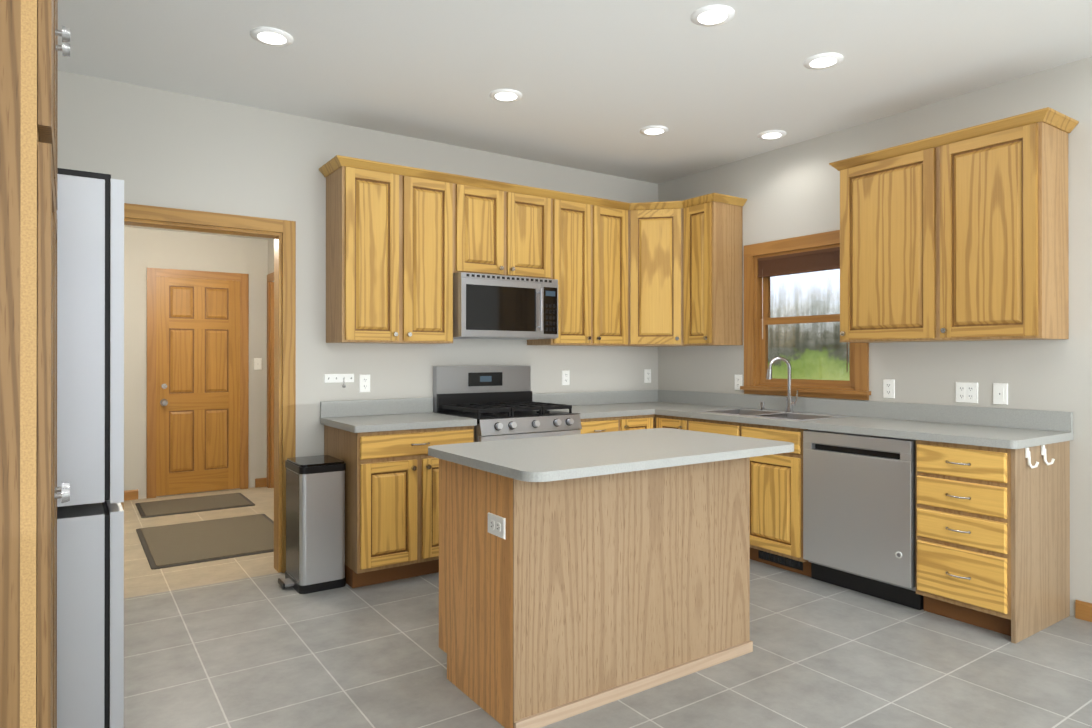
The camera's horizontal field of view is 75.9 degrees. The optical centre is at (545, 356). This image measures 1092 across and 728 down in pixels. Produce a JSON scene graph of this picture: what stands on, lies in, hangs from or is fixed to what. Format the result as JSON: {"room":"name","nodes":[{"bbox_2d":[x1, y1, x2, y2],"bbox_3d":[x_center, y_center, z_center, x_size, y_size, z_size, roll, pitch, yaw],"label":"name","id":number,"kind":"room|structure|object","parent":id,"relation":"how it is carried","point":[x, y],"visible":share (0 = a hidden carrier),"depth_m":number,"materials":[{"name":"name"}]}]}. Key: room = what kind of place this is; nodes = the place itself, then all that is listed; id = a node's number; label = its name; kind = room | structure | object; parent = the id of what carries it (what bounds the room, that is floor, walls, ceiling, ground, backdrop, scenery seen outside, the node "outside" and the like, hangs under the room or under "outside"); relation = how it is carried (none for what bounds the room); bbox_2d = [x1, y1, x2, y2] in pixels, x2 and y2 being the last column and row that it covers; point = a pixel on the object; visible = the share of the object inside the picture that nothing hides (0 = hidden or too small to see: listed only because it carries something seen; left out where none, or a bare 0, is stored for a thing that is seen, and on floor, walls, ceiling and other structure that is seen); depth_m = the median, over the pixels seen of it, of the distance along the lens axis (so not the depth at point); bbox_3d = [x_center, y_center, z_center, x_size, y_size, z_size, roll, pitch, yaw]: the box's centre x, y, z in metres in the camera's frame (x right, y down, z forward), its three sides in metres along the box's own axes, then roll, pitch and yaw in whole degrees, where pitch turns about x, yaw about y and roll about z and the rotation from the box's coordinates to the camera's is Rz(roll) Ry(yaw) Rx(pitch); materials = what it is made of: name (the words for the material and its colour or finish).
{"room":"kitchen","nodes":[
{"label":"kitchen","id":0,"kind":"room"},
{"bbox_2d":[124,227,267,498],"bbox_3d":[-3.758,0.064,6.397,2.250,2.460,0.120,0,0,-34],"label":"wall","id":1,"kind":"structure","parent":0,"point":[144,249],"depth_m":6.53,"materials":[{"name":"grey paint"}]},
{"bbox_2d":[124,489,137,500],"bbox_3d":[-4.181,1.250,6.023,1.170,0.088,0.014,0,0,-34],"label":"baseboard","id":2,"kind":"structure","parent":1,"relation":"attached to","point":[133,494],"depth_m":6.32,"materials":[{"name":"brown wood"}]},
{"bbox_2d":[146,268,248,497],"bbox_3d":[-3.265,0.242,6.606,0.870,2.105,0.082,0,0,-34],"label":"hall door","id":3,"kind":"structure","parent":1,"relation":"in","point":[197,375],"depth_m":6.62,"materials":[{"name":"brown wood"}]},
{"bbox_2d":[254,358,261,369],"bbox_3d":[-2.854,0.075,6.935,0.072,0.115,0.010,0,0,-34],"label":"light switch","id":4,"kind":"object","parent":1,"relation":"attached to","point":[257,363],"visible":1,"depth_m":6.93,"materials":[{"name":"white plastic"}]},
{"bbox_2d":[124,225,269,239],"bbox_3d":[-2.953,-1.218,5.211,2.540,0.100,2.990,0,0,-34],"label":"ceiling","id":5,"kind":"structure","parent":0,"point":[175,230],"depth_m":6.58,"materials":[{"name":"white paint"}]},
{"bbox_2d":[268,238,273,281],"bbox_3d":[-1.954,0.063,5.891,0.120,2.460,2.990,0,0,-34],"label":"wall","id":6,"kind":"structure","parent":0,"point":[271,241],"depth_m":6.87,"materials":[{"name":"grey paint"}]},
{"bbox_2d":[267,272,273,487],"bbox_3d":[-2.471,0.242,6.633,0.138,2.105,0.870,0,0,-34],"label":"trim","id":7,"kind":"structure","parent":6,"relation":"attached to","point":[270,381],"depth_m":6.90,"materials":[{"name":"brown wood"}]},
{"bbox_2d":[57,70,657,456],"bbox_3d":[-1.056,-0.084,4.621,5.010,2.750,0.120,0,0,-34],"label":"wall","id":8,"kind":"structure","parent":0,"point":[156,147],"depth_m":4.27,"materials":[{"name":"grey paint"}]},
{"bbox_2d":[121,203,295,572],"bbox_3d":[-1.957,0.238,4.006,0.980,2.105,0.156,0,0,-34],"label":"trim","id":9,"kind":"structure","parent":8,"relation":"attached to","point":[282,233],"depth_m":4.18,"materials":[{"name":"brown wood"}]},
{"bbox_2d":[324,374,353,387],"bbox_3d":[-1.287,0.153,4.373,0.190,0.088,0.027,0,0,-34],"label":"hook rack","id":10,"kind":"object","parent":8,"relation":"attached to","point":[328,378],"depth_m":4.38,"materials":[{"name":"white plastic"}]},
{"bbox_2d":[359,374,369,391],"bbox_3d":[-1.156,0.171,4.474,0.072,0.115,0.009,0,0,-34],"label":"electrical outlet plate","id":11,"kind":"object","parent":8,"relation":"attached to","point":[364,379],"depth_m":4.47,"materials":[{"name":"white plastic"}]},
{"bbox_2d":[323,155,414,343],"bbox_3d":[-1.091,-0.620,4.320,0.432,1.072,0.331,0,0,-34],"label":"upper cabinet","id":12,"kind":"object","parent":8,"relation":"attached to","point":[404,244],"depth_m":4.18,"materials":[{"name":"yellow wood"}]},
{"bbox_2d":[415,168,466,343],"bbox_3d":[-0.824,-0.620,4.503,0.503,1.072,0.331,0,0,-34],"label":"upper cabinet","id":13,"kind":"object","parent":8,"relation":"attached to","point":[440,197],"depth_m":4.40,"materials":[{"name":"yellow wood"}]},
{"bbox_2d":[467,176,518,276],"bbox_3d":[-0.489,-0.846,4.732,0.452,0.619,0.331,0,0,-34],"label":"upper cabinet","id":14,"kind":"object","parent":8,"relation":"attached to","point":[492,206],"depth_m":4.63,"materials":[{"name":"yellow wood"}]},
{"bbox_2d":[453,272,557,339],"bbox_3d":[-0.327,-0.328,4.767,0.752,0.409,0.454,0,0,-34],"label":"microwave","id":15,"kind":"object","parent":14,"relation":"attached to","point":[488,306],"visible":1,"depth_m":4.58,"materials":[{"name":"silver metal"}]},
{"bbox_2d":[519,185,554,278],"bbox_3d":[-0.234,-0.846,4.906,0.452,0.619,0.331,0,0,-34],"label":"upper cabinet","id":16,"kind":"object","parent":8,"relation":"attached to","point":[536,205],"depth_m":4.82,"materials":[{"name":"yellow wood"}]},
{"bbox_2d":[527,191,582,345],"bbox_3d":[0.100,-0.619,5.133,0.498,1.072,0.331,0,0,-34],"label":"upper cabinet","id":17,"kind":"object","parent":8,"relation":"attached to","point":[568,206],"depth_m":4.98,"materials":[{"name":"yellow wood"}]},
{"bbox_2d":[562,370,569,384],"bbox_3d":[0.153,0.162,5.367,0.072,0.115,0.009,0,0,-34],"label":"electrical outlet plate","id":18,"kind":"object","parent":8,"relation":"attached to","point":[565,373],"depth_m":5.36,"materials":[{"name":"white plastic"}]},
{"bbox_2d":[532,390,655,404],"bbox_3d":[0.402,0.329,5.526,1.292,0.100,0.020,0,0,-34],"label":"backsplash","id":19,"kind":"structure","parent":8,"relation":"attached to","point":[612,397],"depth_m":5.51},
{"bbox_2d":[583,195,626,345],"bbox_3d":[0.398,-0.619,5.308,0.481,1.072,0.379,0,0,-34],"label":"upper cabinet","id":20,"kind":"object","parent":8,"relation":"attached to","point":[604,220],"depth_m":5.16,"materials":[{"name":"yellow wood"}]},
{"bbox_2d":[644,369,650,382],"bbox_3d":[0.851,0.163,5.843,0.072,0.115,0.009,0,0,-34],"label":"electrical outlet plate","id":21,"kind":"object","parent":8,"relation":"attached to","point":[647,372],"depth_m":5.84,"materials":[{"name":"white plastic"}]},
{"bbox_2d":[627,201,682,346],"bbox_3d":[0.857,-0.619,5.441,0.677,1.072,0.677,0,0,-34],"label":"upper cabinet","id":22,"kind":"object","parent":8,"relation":"attached to","point":[654,229],"depth_m":5.26,"materials":[{"name":"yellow wood"}]},
{"bbox_2d":[58,0,1091,183],"bbox_3d":[0.327,-1.516,0.325,7.570,0.100,8.780,0,0,-34],"label":"ceiling","id":23,"kind":"structure","parent":0,"point":[598,84],"depth_m":3.48,"materials":[{"name":"white paint"}]},
{"bbox_2d":[250,27,292,46],"bbox_3d":[-1.250,-1.456,3.196,0.184,0.009,0.184,0,0,-34],"label":"recessed light","id":24,"kind":"object","parent":23,"relation":"in","point":[270,36],"visible":1,"depth_m":3.18,"materials":[{"name":"white plastic"}]},
{"bbox_2d":[489,89,521,101],"bbox_3d":[-0.224,-1.454,3.909,0.184,0.009,0.184,0,0,-34],"label":"recessed light","id":25,"kind":"object","parent":23,"relation":"in","point":[506,95],"visible":1,"depth_m":3.89,"materials":[{"name":"white plastic"}]},
{"bbox_2d":[640,126,668,134],"bbox_3d":[0.696,-1.454,4.512,0.184,0.009,0.184,0,0,-34],"label":"recessed light","id":26,"kind":"object","parent":23,"relation":"in","point":[653,130],"visible":1,"depth_m":4.49,"materials":[{"name":"white plastic"}]},
{"bbox_2d":[691,5,734,26],"bbox_3d":[0.713,-1.456,2.998,0.184,0.009,0.184,0,0,-34],"label":"recessed light","id":27,"kind":"object","parent":23,"relation":"in","point":[711,15],"visible":1,"depth_m":2.98,"materials":[{"name":"white plastic"}]},
{"bbox_2d":[757,130,785,139],"bbox_3d":[1.483,-1.453,4.601,0.184,0.009,0.184,0,0,-34],"label":"recessed light","id":28,"kind":"object","parent":23,"relation":"in","point":[771,134],"visible":0.96,"depth_m":4.58,"materials":[{"name":"white plastic"}]},
{"bbox_2d":[803,53,842,68],"bbox_3d":[1.368,-1.455,3.457,0.184,0.009,0.184,0,0,-34],"label":"recessed light","id":29,"kind":"object","parent":23,"relation":"in","point":[823,61],"visible":1,"depth_m":3.44,"materials":[{"name":"white"}]},
{"bbox_2d":[124,487,1091,727],"bbox_3d":[-0.516,1.336,1.556,7.570,0.100,11.770,0,0,-34],"label":"floor","id":30,"kind":"structure","parent":0,"point":[266,651],"depth_m":2.94,"materials":[{"name":"tile"}]},
{"bbox_2d":[0,0,69,727],"bbox_3d":[-1.277,0.056,1.298,0.652,2.460,0.800,0,0,-34],"label":"pantry","id":31,"kind":"object","parent":30,"relation":"on","point":[30,33],"visible":0.98,"depth_m":1.12,"materials":[{"name":"brown wood"}]},
{"bbox_2d":[57,168,123,727],"bbox_3d":[-1.708,0.398,2.063,0.751,1.777,0.910,0,0,-34],"label":"fridge","id":32,"kind":"object","parent":30,"relation":"on","point":[90,446],"visible":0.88,"depth_m":1.86,"materials":[{"name":"silver metal"}]},
{"bbox_2d":[135,493,254,517],"bbox_3d":[-3.063,1.288,6.113,0.860,0.010,0.670,0,0,-34],"label":"mat","id":33,"kind":"object","parent":30,"relation":"on","point":[185,505],"visible":1,"depth_m":6.07,"materials":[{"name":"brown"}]},
{"bbox_2d":[136,514,273,568],"bbox_3d":[-2.347,1.286,4.985,0.910,0.010,1.200,0,0,-34],"label":"mat","id":34,"kind":"object","parent":30,"relation":"on","point":[167,546],"visible":0.79,"depth_m":4.87,"materials":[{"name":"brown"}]},
{"bbox_2d":[278,455,345,593],"bbox_3d":[-1.345,0.940,3.986,0.319,0.700,0.348,0,0,-34],"label":"trash can","id":35,"kind":"object","parent":30,"relation":"on","point":[315,523],"visible":1,"depth_m":3.87,"materials":[{"name":"silver metal"}]},
{"bbox_2d":[320,398,476,587],"bbox_3d":[-0.898,0.784,4.255,0.751,1.014,0.653,0,0,-34],"label":"base cabinet","id":36,"kind":"object","parent":30,"relation":"on","point":[379,447],"visible":0.83,"depth_m":3.98,"materials":[{"name":"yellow wood"}]},
{"bbox_2d":[433,366,581,441],"bbox_3d":[-0.250,0.679,4.653,0.752,1.225,0.726,0,0,-34],"label":"range","id":37,"kind":"object","parent":30,"relation":"on","point":[496,402],"visible":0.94,"depth_m":4.71,"materials":[{"name":"silver metal"}]},
{"bbox_2d":[579,417,611,433],"bbox_3d":[0.218,0.854,5.036,0.437,0.876,0.621,0,0,-34],"label":"base cabinet","id":38,"kind":"object","parent":30,"relation":"on","point":[594,424],"depth_m":4.75,"materials":[{"name":"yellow wood"}]},
{"bbox_2d":[439,456,754,727],"bbox_3d":[0.214,0.850,2.980,1.227,0.876,0.648,0,0,-34],"label":"kitchen island","id":39,"kind":"object","parent":30,"relation":"on","point":[580,573],"depth_m":2.64,"materials":[{"name":"brown wood"}]},
{"bbox_2d":[428,428,793,483],"bbox_3d":[0.287,0.390,2.922,1.366,0.044,0.820,0,0,-34],"label":"island countertop","id":40,"kind":"structure","parent":39,"relation":"on","point":[537,460],"depth_m":2.71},
{"bbox_2d":[612,413,655,431],"bbox_3d":[0.473,0.854,5.168,0.416,0.876,0.691,0,0,-34],"label":"base cabinet","id":41,"kind":"object","parent":30,"relation":"on","point":[620,421],"depth_m":4.93,"materials":[{"name":"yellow wood"}]},
{"bbox_2d":[553,401,687,420],"bbox_3d":[0.583,0.397,5.278,1.312,0.038,0.635,0,0,-34],"label":"countertop","id":42,"kind":"structure","parent":41,"relation":"on","point":[585,411],"depth_m":5.09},
{"bbox_2d":[656,413,695,430],"bbox_3d":[1.114,0.854,5.051,0.691,0.876,0.407,0,0,-34],"label":"base cabinet","id":43,"kind":"object","parent":30,"relation":"on","point":[663,420],"depth_m":4.87,"materials":[{"name":"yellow wood"}]},
{"bbox_2d":[696,421,727,434],"bbox_3d":[1.345,0.853,4.773,0.621,0.876,0.596,0,0,-34],"label":"base cabinet","id":44,"kind":"object","parent":30,"relation":"on","point":[719,427],"depth_m":4.59,"materials":[{"name":"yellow wood"}]},
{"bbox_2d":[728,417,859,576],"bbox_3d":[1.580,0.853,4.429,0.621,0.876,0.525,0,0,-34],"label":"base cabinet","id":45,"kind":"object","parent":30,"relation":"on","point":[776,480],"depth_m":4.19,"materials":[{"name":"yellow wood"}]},
{"bbox_2d":[803,429,923,609],"bbox_3d":[1.901,0.854,3.938,0.605,0.872,0.632,0,0,-34],"label":"dishwasher","id":46,"kind":"object","parent":30,"relation":"on","point":[859,512],"visible":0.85,"depth_m":3.74,"materials":[{"name":"silver metal"}]},
{"bbox_2d":[916,441,1069,643],"bbox_3d":[2.228,0.851,3.497,0.602,0.876,0.450,0,0,-34],"label":"base cabinet","id":47,"kind":"object","parent":30,"relation":"on","point":[992,519],"depth_m":3.30,"materials":[{"name":"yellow wood"}]},
{"bbox_2d":[656,405,1072,448],"bbox_3d":[1.696,0.394,4.248,0.635,0.041,2.321,0,0,-34],"label":"countertop","id":48,"kind":"structure","parent":47,"relation":"on","point":[990,436],"depth_m":3.77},
{"bbox_2d":[658,57,1091,616],"bbox_3d":[3.438,-0.088,2.373,0.120,2.750,8.660,0,0,-34],"label":"wall","id":49,"kind":"structure","parent":0,"point":[790,191],"depth_m":3.94,"materials":[{"name":"grey paint"}]},
{"bbox_2d":[683,193,746,345],"bbox_3d":[1.198,-0.619,5.206,0.379,1.072,0.344,0,0,-34],"label":"upper cabinet","id":50,"kind":"object","parent":49,"relation":"attached to","point":[712,222],"depth_m":5.09,"materials":[{"name":"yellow wood"}]},
{"bbox_2d":[735,375,741,389],"bbox_3d":[1.429,0.192,5.202,0.008,0.115,0.072,0,0,-34],"label":"electrical outlet plate","id":51,"kind":"object","parent":49,"relation":"attached to","point":[738,378],"depth_m":5.20,"materials":[{"name":"white plastic"}]},
{"bbox_2d":[740,230,870,399],"bbox_3d":[1.770,-0.271,4.777,0.165,1.086,0.990,0,0,-34],"label":"window","id":52,"kind":"structure","parent":49,"relation":"in","point":[764,262],"depth_m":4.85,"materials":[{"name":"brown wood"}]},
{"bbox_2d":[656,390,1071,432],"bbox_3d":[1.770,0.327,4.685,0.020,0.100,2.953,0,0,-34],"label":"backsplash","id":53,"kind":"structure","parent":49,"relation":"attached to","point":[959,415],"depth_m":4.21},
{"bbox_2d":[883,379,894,397],"bbox_3d":[2.080,0.196,4.248,0.008,0.115,0.072,0,0,-34],"label":"electrical outlet plate","id":54,"kind":"object","parent":49,"relation":"attached to","point":[888,384],"depth_m":4.25,"materials":[{"name":"white plastic"}]},
{"bbox_2d":[829,107,1078,342],"bbox_3d":[2.158,-0.621,3.819,0.357,1.072,1.138,0,0,-34],"label":"upper cabinet","id":55,"kind":"object","parent":49,"relation":"attached to","point":[961,235],"visible":1,"depth_m":3.59,"materials":[{"name":"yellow wood"}]},
{"bbox_2d":[956,382,977,402],"bbox_3d":[2.331,0.200,3.881,0.008,0.115,0.118,0,0,-34],"label":"electrical outlet plate","id":56,"kind":"object","parent":49,"relation":"attached to","point":[966,392],"depth_m":3.87,"materials":[{"name":"white plastic"}]},
{"bbox_2d":[993,383,1007,404],"bbox_3d":[2.426,0.200,3.740,0.010,0.115,0.072,0,0,-34],"label":"light switch","id":57,"kind":"object","parent":49,"relation":"attached to","point":[1000,390],"depth_m":3.73,"materials":[{"name":"white plastic"}]},
{"bbox_2d":[1075,600,1091,621],"bbox_3d":[4.216,1.241,1.110,0.014,0.088,5.680,0,0,-34],"label":"baseboard","id":58,"kind":"structure","parent":49,"relation":"attached to","point":[1083,610],"depth_m":3.42,"materials":[{"name":"brown wood"}]},
{"label":"outside","id":59,"kind":"structure","parent":0,"visible":0},
{"bbox_2d":[768,269,849,380],"bbox_3d":[5.357,-1.703,8.371,0.050,10.000,16.000,0,0,-34],"label":"window glass","id":60,"kind":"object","parent":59,"point":[802,286],"depth_m":10.45,"materials":[{"name":"clear glass"}]}
]}

